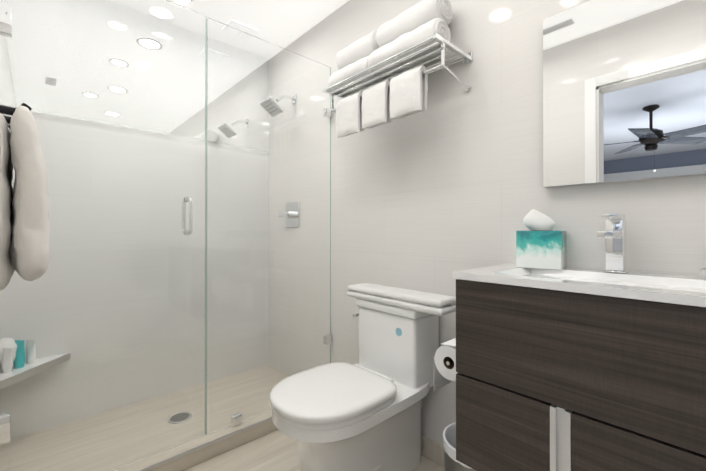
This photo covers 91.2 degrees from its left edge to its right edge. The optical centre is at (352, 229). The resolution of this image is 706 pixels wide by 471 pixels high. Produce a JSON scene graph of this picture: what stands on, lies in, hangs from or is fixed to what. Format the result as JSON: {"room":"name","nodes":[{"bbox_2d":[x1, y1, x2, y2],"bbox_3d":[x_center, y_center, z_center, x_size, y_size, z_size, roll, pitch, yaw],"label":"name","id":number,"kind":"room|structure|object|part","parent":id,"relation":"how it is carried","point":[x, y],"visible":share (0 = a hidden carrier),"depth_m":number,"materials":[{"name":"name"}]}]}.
{"room":"bathroom","nodes":[
{"label":"bathroom","id":0,"kind":"room"},
{"bbox_2d":[167,0,348,47],"bbox_3d":[-0.248,-1.342,1.107,1.680,0.080,2.987,0,0,-42],"label":"ceiling","id":1,"kind":"structure","parent":0,"point":[283,23],"depth_m":2.08,"materials":[{"name":"white paint"}]},
{"bbox_2d":[227,19,257,35],"bbox_3d":[-0.733,-1.291,2.245,0.180,0.010,0.150,0,0,-42],"label":"ceiling vent","id":2,"kind":"object","parent":1,"relation":"in","point":[242,27],"visible":0.42,"depth_m":2.18,"materials":[{"name":"white"}]},
{"bbox_2d":[183,429,444,470],"bbox_3d":[-0.248,1.058,1.097,1.680,0.080,2.987,0,0,-42],"label":"floor","id":3,"kind":"structure","parent":0,"point":[277,450],"depth_m":1.54,"materials":[{"name":"beige tile"}]},
{"bbox_2d":[114,410,277,470],"bbox_3d":[-0.673,0.982,1.577,1.460,0.077,0.118,0,0,-42],"label":"shower curb","id":4,"kind":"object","parent":3,"relation":"on","point":[187,455],"depth_m":1.53,"materials":[{"name":"beige tile"}]},
{"bbox_2d":[0,0,331,470],"bbox_3d":[-0.673,-0.016,1.580,1.457,1.918,0.116,0,0,-42],"label":"glass","id":5,"kind":"object","parent":4,"relation":"on","point":[178,292],"visible":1,"depth_m":1.44,"materials":[{"name":"clear glass"}]},
{"bbox_3d":[-0.942,-0.021,1.334,0.727,1.909,0.116,0,0,-42],"label":"door","id":6,"kind":"part","parent":5,"relation":"part of","materials":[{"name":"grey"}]},
{"bbox_2d":[270,283,455,470],"bbox_3d":[0.032,0.641,1.360,0.699,0.756,0.537,0,0,-42],"label":"toilet","id":7,"kind":"object","parent":3,"relation":"on","point":[364,414],"visible":1,"depth_m":1.35,"materials":[{"name":"white ceramic"}]},
{"bbox_2d":[347,283,455,315],"bbox_3d":[0.194,0.293,1.510,0.138,0.059,0.537,0,0,-42],"label":"towel","id":8,"kind":"object","parent":7,"relation":"on","point":[412,302],"depth_m":1.43,"materials":[{"name":"white fabric"}]},
{"bbox_2d":[443,422,475,470],"bbox_3d":[0.440,0.881,1.228,0.236,0.275,0.235,0,0,-42],"label":"trash bin","id":9,"kind":"object","parent":3,"relation":"on","point":[452,463],"visible":0.35,"depth_m":1.21,"materials":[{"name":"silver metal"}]},
{"bbox_2d":[285,0,705,466],"bbox_3d":[0.332,-0.140,1.632,0.109,2.320,2.987,0,0,-42],"label":"wall","id":10,"kind":"structure","parent":0,"point":[440,190],"depth_m":1.43,"materials":[{"name":"tile"}]},
{"bbox_2d":[323,0,472,137],"bbox_3d":[0.155,-0.707,1.582,0.238,0.511,0.718,0,0,-42],"label":"shelf","id":11,"kind":"object","parent":10,"relation":"attached to","point":[416,35],"visible":1,"depth_m":1.48,"materials":[{"name":"white fabric"}]},
{"bbox_2d":[434,209,705,470],"bbox_3d":[0.684,0.301,0.877,0.410,0.739,0.974,0,0,-42],"label":"bathroom vanity","id":12,"kind":"object","parent":10,"relation":"attached to","point":[546,359],"visible":1,"depth_m":0.81,"materials":[{"name":"brown wood"}]},
{"bbox_2d":[597,213,628,273],"bbox_3d":[0.722,0.039,0.964,0.146,0.166,0.052,0,0,-42],"label":"faucet","id":13,"kind":"object","parent":12,"relation":"on","point":[614,234],"depth_m":0.98,"materials":[{"name":"silver metal"}]},
{"bbox_2d":[543,0,705,187],"bbox_3d":[0.932,-0.430,0.886,0.030,0.569,0.813,0,0,-42],"label":"mirror","id":14,"kind":"object","parent":10,"relation":"attached to","point":[624,90],"visible":0.9,"depth_m":1.01,"materials":[{"name":"silver mirror"}]},
{"bbox_3d":[-0.824,-0.144,0.576,0.120,2.320,2.787,0,0,-42],"label":"wall","id":15,"kind":"structure","parent":0,"visible":0},
{"bbox_2d":[0,103,49,290],"bbox_3d":[-0.990,-0.063,0.988,0.189,0.561,0.380,0,0,-42],"label":"towel","id":16,"kind":"object","parent":15,"relation":"hanging from","point":[24,230],"visible":1,"depth_m":0.91,"materials":[{"name":"white fabric"}]}
]}

